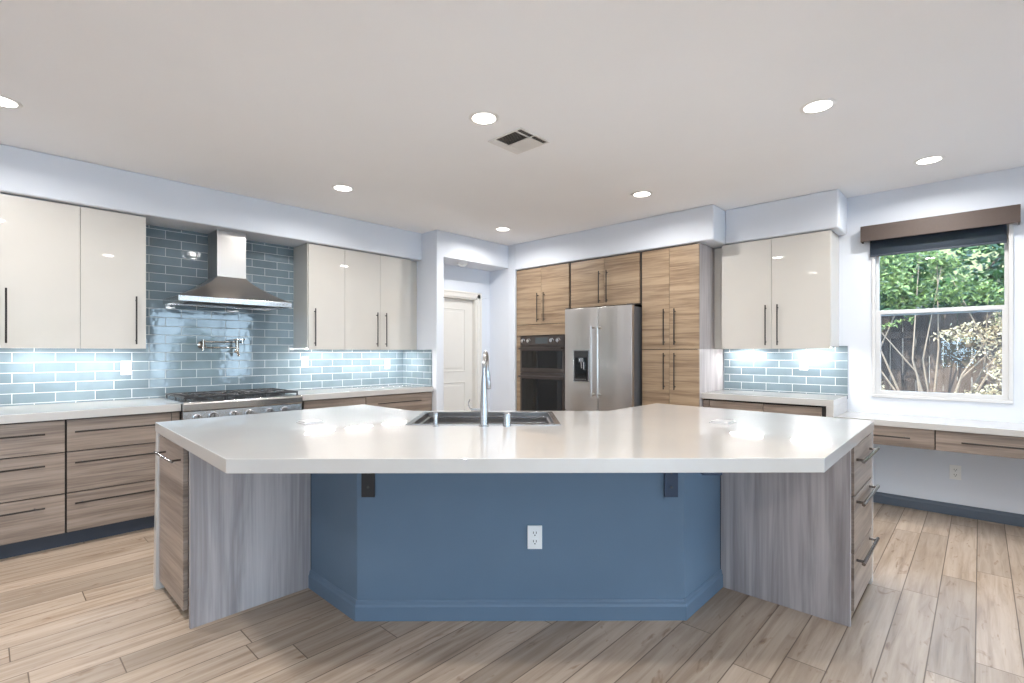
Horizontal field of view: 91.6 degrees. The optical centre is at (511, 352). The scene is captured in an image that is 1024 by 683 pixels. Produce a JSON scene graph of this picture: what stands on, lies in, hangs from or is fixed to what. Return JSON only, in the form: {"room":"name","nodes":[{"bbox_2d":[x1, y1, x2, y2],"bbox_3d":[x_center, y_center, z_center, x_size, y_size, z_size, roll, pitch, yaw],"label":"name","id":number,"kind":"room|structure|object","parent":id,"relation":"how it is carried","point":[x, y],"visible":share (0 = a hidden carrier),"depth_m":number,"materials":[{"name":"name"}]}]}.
{"room":"kitchen","nodes":[
{"label":"kitchen","id":0,"kind":"room"},
{"bbox_2d":[86,225,321,349],"bbox_3d":[-3.236,-0.045,4.289,0.150,2.740,9.320,0,0,43],"label":"wall","id":1,"kind":"structure","parent":0,"point":[151,225],"depth_m":4.91,"materials":[{"name":"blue paint"}]},
{"bbox_2d":[0,193,145,348],"bbox_3d":[-3.328,-0.561,3.802,0.383,1.061,0.820,0,0,43],"label":"upper cabinet","id":2,"kind":"object","parent":1,"relation":"attached to","point":[72,276],"visible":1,"depth_m":3.66,"materials":[{"name":"white plastic"}]},
{"bbox_2d":[121,361,131,374],"bbox_3d":[-3.228,0.129,4.167,0.010,0.116,0.072,0,0,43],"label":"wall switch","id":3,"kind":"object","parent":1,"relation":"attached to","point":[126,366],"visible":1,"depth_m":4.16,"materials":[{"name":"white plastic"}]},
{"bbox_2d":[0,225,402,406],"bbox_3d":[-2.719,-0.336,4.723,0.009,1.521,3.999,0,0,43],"label":"backsplash","id":4,"kind":"structure","parent":1,"relation":"attached to","point":[172,361],"depth_m":4.52,"materials":[{"name":"blue tile"}]},
{"bbox_2d":[0,144,421,261],"bbox_3d":[-3.669,-1.256,3.434,0.390,0.318,7.180,0,0,43],"label":"soffit","id":5,"kind":"object","parent":1,"relation":"attached to","point":[26,173],"depth_m":4.19,"materials":[{"name":"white paint"}]},
{"bbox_2d":[197,338,244,356],"bbox_3d":[-2.707,-0.049,4.646,0.384,0.173,0.077,0,0,-39],"label":"pot filler","id":6,"kind":"object","parent":1,"relation":"attached to","point":[201,344],"visible":1,"depth_m":4.64,"materials":[{"name":"silver metal"}]},
{"bbox_2d":[163,229,291,310],"bbox_3d":[-2.558,-0.758,4.510,0.514,0.676,0.906,0,0,43],"label":"range hood","id":7,"kind":"object","parent":1,"relation":"attached to","point":[226,285],"visible":1,"depth_m":4.48,"materials":[{"name":"silver metal"}]},
{"bbox_2d":[302,356,308,366],"bbox_3d":[-2.189,0.100,5.272,0.010,0.116,0.072,0,0,43],"label":"wall switch","id":8,"kind":"object","parent":1,"relation":"attached to","point":[305,359],"visible":1,"depth_m":5.27,"materials":[{"name":"white plastic"}]},
{"bbox_2d":[294,243,344,349],"bbox_3d":[-2.008,-0.561,5.207,0.383,1.061,0.395,0,0,43],"label":"upper cabinet","id":9,"kind":"object","parent":1,"relation":"attached to","point":[319,270],"visible":1,"depth_m":5.08,"materials":[{"name":"white plastic"}]},
{"bbox_2d":[344,249,416,349],"bbox_3d":[-1.544,-0.561,5.700,0.383,1.061,0.959,0,0,43],"label":"upper cabinet","id":10,"kind":"object","parent":1,"relation":"attached to","point":[380,290],"visible":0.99,"depth_m":5.56,"materials":[{"name":"white plastic"}]},
{"bbox_2d":[385,359,389,368],"bbox_3d":[-1.503,0.140,6.002,0.010,0.116,0.072,0,0,43],"label":"wall switch","id":11,"kind":"object","parent":1,"relation":"attached to","point":[387,361],"visible":1,"depth_m":6.00,"materials":[{"name":"white plastic"}]},
{"bbox_2d":[414,230,507,410],"bbox_3d":[-0.692,-0.045,6.400,0.667,2.740,1.220,0,0,43],"label":"wall","id":12,"kind":"structure","parent":0,"point":[438,270],"depth_m":5.90,"materials":[{"name":"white paint"}]},
{"bbox_2d":[403,350,431,386],"bbox_3d":[-1.141,0.197,5.979,0.571,0.457,0.009,0,0,43],"label":"backsplash","id":13,"kind":"structure","parent":12,"relation":"attached to","point":[417,364],"depth_m":5.96,"materials":[{"name":"blue tile"}]},
{"bbox_2d":[457,262,467,266],"bbox_3d":[-0.617,-1.094,6.206,0.136,0.042,0.136,0,0,43],"label":"smoke detector","id":14,"kind":"object","parent":12,"relation":"attached to","point":[461,264],"visible":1,"depth_m":6.17,"materials":[{"name":"white plastic"}]},
{"bbox_2d":[444,289,481,410],"bbox_3d":[-0.780,0.264,6.436,0.148,2.122,0.932,0,0,43],"label":"door","id":15,"kind":"structure","parent":12,"relation":"in","point":[462,309],"depth_m":6.58,"materials":[{"name":"beige paint"}]},
{"bbox_2d":[482,298,489,410],"bbox_3d":[-0.793,0.295,6.567,0.290,2.060,1.114,0,0,43],"label":"wall","id":16,"kind":"structure","parent":0,"point":[485,302],"depth_m":6.83,"materials":[{"name":"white paint"}]},
{"bbox_2d":[490,244,518,410],"bbox_3d":[-0.028,-0.045,7.016,0.790,2.740,0.652,0,0,43],"label":"wall","id":17,"kind":"structure","parent":0,"point":[503,283],"depth_m":6.68,"materials":[{"name":"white paint"}]},
{"bbox_2d":[0,0,1023,245],"bbox_3d":[0.252,-1.490,1.012,9.720,0.150,9.320,0,0,43],"label":"ceiling","id":18,"kind":"structure","parent":0,"point":[691,104],"depth_m":2.75,"materials":[{"name":"white paint"}]},
{"bbox_2d":[0,95,22,108],"bbox_3d":[-2.874,-1.412,2.797,0.184,0.004,0.184,0,0,43],"label":"recessed light","id":19,"kind":"object","parent":18,"relation":"in","point":[6,102],"visible":1,"depth_m":2.82,"materials":[{"name":"white plastic"}]},
{"bbox_2d":[332,184,353,191],"bbox_3d":[-1.454,-1.412,4.284,0.184,0.004,0.184,0,0,43],"label":"recessed light","id":20,"kind":"object","parent":18,"relation":"in","point":[344,188],"visible":1,"depth_m":4.28,"materials":[{"name":"white plastic"}]},
{"bbox_2d":[469,111,498,124],"bbox_3d":[-0.169,-1.412,3.005,0.184,0.004,0.184,0,0,43],"label":"recessed light","id":21,"kind":"object","parent":18,"relation":"in","point":[478,117],"visible":1,"depth_m":2.99,"materials":[{"name":"white plastic"}]},
{"bbox_2d":[495,227,510,230],"bbox_3d":[-0.104,-1.412,5.706,0.184,0.004,0.184,0,0,43],"label":"recessed light","id":22,"kind":"object","parent":18,"relation":"in","point":[498,228],"visible":1,"depth_m":5.71,"materials":[{"name":"white plastic"}]},
{"bbox_2d":[488,127,549,153],"bbox_3d":[0.046,-1.411,3.333,0.297,0.008,0.290,0,0,43],"label":"ceiling vent","id":23,"kind":"object","parent":18,"relation":"in","point":[519,140],"visible":1,"depth_m":3.32,"materials":[{"name":"white metal"}]},
{"bbox_2d":[631,191,652,197],"bbox_3d":[1.161,-1.412,4.446,0.184,0.004,0.184,0,0,43],"label":"recessed light","id":24,"kind":"object","parent":18,"relation":"in","point":[639,194],"visible":1,"depth_m":4.45,"materials":[{"name":"white plastic"}]},
{"bbox_2d":[800,98,836,113],"bbox_3d":[1.756,-1.412,2.859,0.184,0.004,0.184,0,0,43],"label":"recessed light","id":25,"kind":"object","parent":18,"relation":"in","point":[823,104],"visible":1,"depth_m":2.85,"materials":[{"name":"white plastic"}]},
{"bbox_2d":[913,155,944,164],"bbox_3d":[3.066,-1.412,3.661,0.184,0.004,0.184,0,0,43],"label":"recessed light","id":26,"kind":"object","parent":18,"relation":"in","point":[936,158],"visible":1,"depth_m":3.66,"materials":[{"name":"white plastic"}]},
{"bbox_2d":[0,502,1023,682],"bbox_3d":[0.252,1.385,1.012,9.720,0.120,9.320,0,0,43],"label":"floor","id":27,"kind":"structure","parent":0,"point":[944,601],"depth_m":2.31,"materials":[{"name":"brown wood"}]},
{"bbox_2d":[0,420,64,558],"bbox_3d":[-3.535,0.887,3.299,0.746,0.875,0.806,0,0,43],"label":"base cabinet","id":28,"kind":"object","parent":27,"relation":"on","point":[32,454],"visible":1,"depth_m":3.25,"materials":[{"name":"beige wood"}]},
{"bbox_2d":[0,398,180,423],"bbox_3d":[-3.313,0.422,3.545,0.735,0.055,1.469,0,0,43],"label":"countertop","id":29,"kind":"structure","parent":28,"relation":"on","point":[59,411],"depth_m":3.55,"materials":[{"name":"white stone"}]},
{"bbox_2d":[64,411,179,545],"bbox_3d":[-3.033,0.887,3.834,0.746,0.875,0.662,0,0,43],"label":"base cabinet","id":30,"kind":"object","parent":27,"relation":"on","point":[110,460],"visible":0.65,"depth_m":3.54,"materials":[{"name":"beige wood"}]},
{"bbox_2d":[159,388,302,419],"bbox_3d":[-2.455,0.836,4.377,0.843,0.979,0.913,0,0,43],"label":"gas range","id":31,"kind":"object","parent":27,"relation":"on","point":[201,404],"visible":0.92,"depth_m":4.14,"materials":[{"name":"silver metal"}]},
{"bbox_2d":[159,391,302,411],"bbox_3d":[-2.474,0.417,4.394,0.792,0.071,0.913,0,0,43],"label":"cooktop","id":32,"kind":"object","parent":31,"relation":"in","point":[273,400],"depth_m":4.13,"materials":[{"name":"silver metal"}]},
{"bbox_2d":[153,432,310,628],"bbox_3d":[-1.353,0.887,3.061,0.655,0.875,1.352,0,0,43],"label":"base cabinet","id":33,"kind":"object","parent":27,"relation":"on","point":[238,542],"visible":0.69,"depth_m":2.56,"materials":[{"name":"grey wood"}]},
{"bbox_2d":[302,396,364,409],"bbox_3d":[-1.960,0.887,5.066,0.621,0.875,0.730,0,0,43],"label":"base cabinet","id":34,"kind":"object","parent":27,"relation":"on","point":[336,402],"visible":0.02,"depth_m":4.88,"materials":[{"name":"beige wood"}]},
{"bbox_2d":[365,392,431,410],"bbox_3d":[-1.414,0.887,5.648,0.621,0.875,0.861,0,0,43],"label":"base cabinet","id":35,"kind":"object","parent":27,"relation":"on","point":[421,401],"visible":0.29,"depth_m":5.49,"materials":[{"name":"beige wood"}]},
{"bbox_2d":[275,384,432,400],"bbox_3d":[-1.679,0.422,5.376,0.610,0.055,1.603,0,0,43],"label":"countertop","id":36,"kind":"structure","parent":35,"relation":"on","point":[331,393],"depth_m":5.19,"materials":[{"name":"white stone"}]},
{"bbox_2d":[308,473,722,620],"bbox_3d":[0.024,0.888,2.654,2.337,0.874,0.396,0,0,0],"label":"island base","id":37,"kind":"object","parent":27,"relation":"on","point":[427,546],"depth_m":2.47,"materials":[{"name":"blue paint"}]},
{"bbox_2d":[361,473,374,496],"bbox_3d":[-0.711,0.583,2.308,0.066,0.264,0.316,0,0,0],"label":"support bracket","id":38,"kind":"object","parent":37,"relation":"attached to","point":[367,479],"visible":0.37,"depth_m":2.46,"materials":[{"name":"black metal"}]},
{"bbox_2d":[528,525,541,548],"bbox_3d":[0.113,0.914,2.462,0.072,0.116,0.009,0,0,0],"label":"island outlet","id":39,"kind":"object","parent":37,"relation":"attached to","point":[534,531],"visible":1,"depth_m":2.46,"materials":[{"name":"white plastic"}]},
{"bbox_2d":[532,530,537,535],"bbox_3d":[0.113,0.893,2.460,0.032,0.030,0.003,0,0,0],"label":"socket","id":40,"kind":"object","parent":39,"relation":"attached to","point":[534,532],"depth_m":2.46,"materials":[{"name":"white plastic"}]},
{"bbox_2d":[532,539,537,544],"bbox_3d":[0.113,0.935,2.460,0.032,0.030,0.003,0,0,0],"label":"socket","id":41,"kind":"object","parent":39,"relation":"attached to","point":[534,541],"depth_m":2.46,"materials":[{"name":"white plastic"}]},
{"bbox_2d":[664,473,721,496],"bbox_3d":[0.770,0.583,2.172,0.099,0.264,0.588,0,0,0],"label":"support bracket","id":42,"kind":"object","parent":37,"relation":"attached to","point":[670,479],"visible":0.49,"depth_m":2.46,"materials":[{"name":"blue metal"}]},
{"bbox_2d":[517,263,570,410],"bbox_3d":[0.569,0.127,6.430,0.879,2.396,0.666,0,0,43],"label":"tall cabinet","id":43,"kind":"object","parent":27,"relation":"on","point":[543,293],"visible":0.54,"depth_m":6.21,"materials":[{"name":"beige wood"}]},
{"bbox_2d":[518,335,564,410],"bbox_3d":[0.556,0.334,6.390,0.709,1.082,0.665,0,0,43],"label":"double oven","id":44,"kind":"object","parent":43,"relation":"in","point":[542,358],"visible":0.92,"depth_m":6.17,"materials":[{"name":"black metal"}]},
{"bbox_2d":[515,205,727,269],"bbox_3d":[1.201,-1.246,5.860,2.585,0.338,0.655,0,0,43],"label":"soffit","id":45,"kind":"object","parent":43,"relation":"on","point":[706,225],"depth_m":5.35,"materials":[{"name":"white paint"}]},
{"bbox_2d":[565,303,641,410],"bbox_3d":[1.150,0.407,5.704,0.868,1.836,0.832,0,0,43],"label":"refrigerator","id":46,"kind":"object","parent":27,"relation":"on","point":[603,345],"visible":0.59,"depth_m":5.37,"materials":[{"name":"grey metal"}]},
{"bbox_2d":[642,243,722,406],"bbox_3d":[1.795,0.127,5.277,0.623,2.396,0.666,0,0,43],"label":"pantry cabinet","id":47,"kind":"object","parent":27,"relation":"on","point":[681,362],"visible":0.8,"depth_m":5.04,"materials":[{"name":"beige wood"}]},
{"bbox_2d":[703,398,825,416],"bbox_3d":[2.435,0.887,4.733,1.050,0.875,0.584,0,0,43],"label":"base cabinet","id":48,"kind":"object","parent":27,"relation":"on","point":[810,410],"visible":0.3,"depth_m":4.50,"materials":[{"name":"beige wood"}]},
{"bbox_2d":[701,390,846,417],"bbox_3d":[2.459,0.860,4.717,1.108,0.930,0.578,0,0,43],"label":"countertop","id":49,"kind":"structure","parent":48,"relation":"on","point":[836,405],"depth_m":4.47,"materials":[{"name":"white stone"}]},
{"bbox_2d":[720,431,879,626],"bbox_3d":[1.388,0.887,3.088,1.394,0.875,0.670,0,0,43],"label":"base cabinet","id":50,"kind":"object","parent":27,"relation":"on","point":[802,542],"visible":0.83,"depth_m":2.58,"materials":[{"name":"grey wood"}]},
{"bbox_2d":[155,403,873,473],"bbox_3d":[0.044,0.387,2.854,2.996,0.127,2.980,0,0,43],"label":"countertop","id":51,"kind":"structure","parent":50,"relation":"on","point":[657,437],"depth_m":2.21,"materials":[{"name":"white stone"}]},
{"bbox_2d":[296,419,323,424],"bbox_3d":[-1.136,0.389,2.799,0.110,0.012,0.110,0,0,43],"label":"outlet","id":52,"kind":"object","parent":51,"relation":"attached to","point":[311,421],"visible":1,"depth_m":2.77,"materials":[{"name":"white"}]},
{"bbox_2d":[433,412,438,426],"bbox_3d":[-0.408,0.357,2.694,0.034,0.075,0.089,0,0,0],"label":"soap dispenser","id":53,"kind":"object","parent":51,"relation":"on","point":[435,414],"visible":1,"depth_m":2.66,"materials":[{"name":"silver metal"}]},
{"bbox_2d":[468,351,490,426],"bbox_3d":[-0.142,0.193,2.752,0.108,0.404,0.228,0,0,24],"label":"kitchen faucet","id":54,"kind":"object","parent":51,"relation":"on","point":[486,380],"visible":1,"depth_m":2.66,"materials":[{"name":"silver metal"}]},
{"bbox_2d":[405,411,560,424],"bbox_3d":[-0.157,0.504,3.000,0.845,0.226,0.606,0,0,0],"label":"sink","id":55,"kind":"object","parent":51,"relation":"in","point":[444,417],"visible":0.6,"depth_m":3.26,"materials":[{"name":"silver metal"}]},
{"bbox_2d":[709,419,735,424],"bbox_3d":[1.183,0.389,2.799,0.110,0.012,0.110,0,0,43],"label":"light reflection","id":56,"kind":"object","parent":51,"relation":"attached to","point":[717,421],"visible":1,"depth_m":2.77,"materials":[{"name":"white"}]},
{"bbox_2d":[835,411,1023,458],"bbox_3d":[3.552,0.930,3.719,1.847,0.790,0.554,0,0,43],"label":"desk","id":57,"kind":"object","parent":27,"relation":"on","point":[970,436],"visible":0.73,"depth_m":3.73,"materials":[{"name":"white stone"}]},
{"bbox_2d":[723,166,1023,513],"bbox_3d":[3.391,-0.045,4.354,9.420,2.740,0.150,0,0,43],"label":"wall","id":58,"kind":"structure","parent":0,"point":[987,482],"depth_m":4.14,"materials":[{"name":"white paint"}]},
{"bbox_2d":[571,252,641,308],"bbox_3d":[1.229,-0.792,5.810,0.928,0.558,0.666,0,0,43],"label":"upper cabinet","id":59,"kind":"object","parent":58,"relation":"attached to","point":[612,280],"visible":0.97,"depth_m":5.55,"materials":[{"name":"beige wood"}]},
{"bbox_2d":[714,230,838,348],"bbox_3d":[2.507,-0.554,4.813,1.042,1.038,0.392,0,0,43],"label":"upper cabinet","id":60,"kind":"object","parent":58,"relation":"attached to","point":[780,292],"visible":1,"depth_m":4.61,"materials":[{"name":"white plastic"}]},
{"bbox_2d":[724,346,847,398],"bbox_3d":[2.665,0.182,4.927,1.105,0.485,0.009,0,0,43],"label":"backsplash","id":61,"kind":"structure","parent":58,"relation":"attached to","point":[764,370],"depth_m":4.89,"materials":[{"name":"blue tile"}]},
{"bbox_2d":[726,189,846,244],"bbox_3d":[2.591,-1.246,4.749,0.961,0.338,0.370,0,0,43],"label":"soffit","id":62,"kind":"object","parent":58,"relation":"attached to","point":[826,210],"depth_m":4.55,"materials":[{"name":"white paint"}]},
{"bbox_2d":[799,358,807,369],"bbox_3d":[2.802,0.111,4.785,0.072,0.116,0.010,0,0,43],"label":"wall switch","id":63,"kind":"object","parent":58,"relation":"attached to","point":[803,362],"visible":1,"depth_m":4.78,"materials":[{"name":"white plastic"}]},
{"bbox_2d":[860,204,1020,243],"bbox_3d":[3.476,-1.043,4.099,0.992,0.136,0.104,0,0,43],"label":"window valance","id":64,"kind":"object","parent":58,"relation":"attached to","point":[1009,214],"visible":1,"depth_m":4.02,"materials":[{"name":"brown wood"}]},
{"bbox_2d":[872,223,1012,403],"bbox_3d":[3.555,-0.310,4.157,0.887,1.410,0.112,0,0,43],"label":"window","id":65,"kind":"structure","parent":58,"relation":"in","point":[1006,397],"depth_m":4.00,"materials":[{"name":"white plastic"}]},
{"bbox_2d":[870,224,1006,256],"bbox_3d":[3.490,-0.965,4.101,0.900,0.239,0.054,0,0,43],"label":"roller shade","id":66,"kind":"object","parent":65,"relation":"attached to","point":[997,234],"visible":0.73,"depth_m":4.09,"materials":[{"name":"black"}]},
{"bbox_2d":[873,492,1023,526],"bbox_3d":[4.002,1.278,3.667,2.570,0.094,0.014,0,0,43],"label":"baseboard","id":67,"kind":"structure","parent":58,"relation":"attached to","point":[996,516],"depth_m":4.06,"materials":[{"name":"paint"}]},
{"bbox_2d":[949,465,960,479],"bbox_3d":[3.602,0.974,4.046,0.072,0.116,0.009,0,0,43],"label":"wall outlet","id":68,"kind":"object","parent":58,"relation":"attached to","point":[954,470],"visible":1,"depth_m":4.04,"materials":[{"name":"white plastic"}]},
{"label":"outside","id":69,"kind":"structure","parent":0,"visible":0},
{"bbox_3d":[0.000,1.562,0.000,60.000,0.225,60.000,0,0,43],"label":"ground","id":70,"kind":"structure","parent":69,"visible":0},
{"bbox_2d":[881,311,1001,394],"bbox_3d":[4.852,0.435,7.434,13.110,1.980,0.060,0,0,43],"label":"fence","id":71,"kind":"object","parent":70,"relation":"on","point":[901,337],"visible":0.02,"depth_m":6.66,"materials":[{"name":"grey wood"}]},
{"bbox_2d":[881,311,1001,394],"bbox_3d":[5.232,0.461,6.105,2.071,1.936,0.488,0,0,43],"label":"shrub","id":72,"kind":"object","parent":70,"relation":"on","point":[958,330],"visible":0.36,"depth_m":5.85,"materials":[{"name":"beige plant"}]},
{"bbox_2d":[880,244,1003,393],"bbox_3d":[5.502,-0.160,6.117,4.041,3.194,0.988,0,0,43],"label":"tree","id":73,"kind":"object","parent":70,"relation":"on","point":[938,259],"visible":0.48,"depth_m":6.30,"materials":[{"name":"green plant"}]},
{"bbox_2d":[880,244,1003,391],"bbox_3d":[5.885,-0.957,8.644,6.384,4.889,2.505,0,0,43],"label":"evergreen tree","id":74,"kind":"object","parent":70,"relation":"on","point":[991,272],"visible":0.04,"depth_m":7.47,"materials":[{"name":"green plant"}]},
{"bbox_2d":[894,243,1003,382],"bbox_3d":[12.684,-1.425,10.723,11.400,5.700,6.000,0,0,43],"label":"sky","id":75,"kind":"structure","parent":70,"relation":"on","point":[974,255],"depth_m":9.94,"materials":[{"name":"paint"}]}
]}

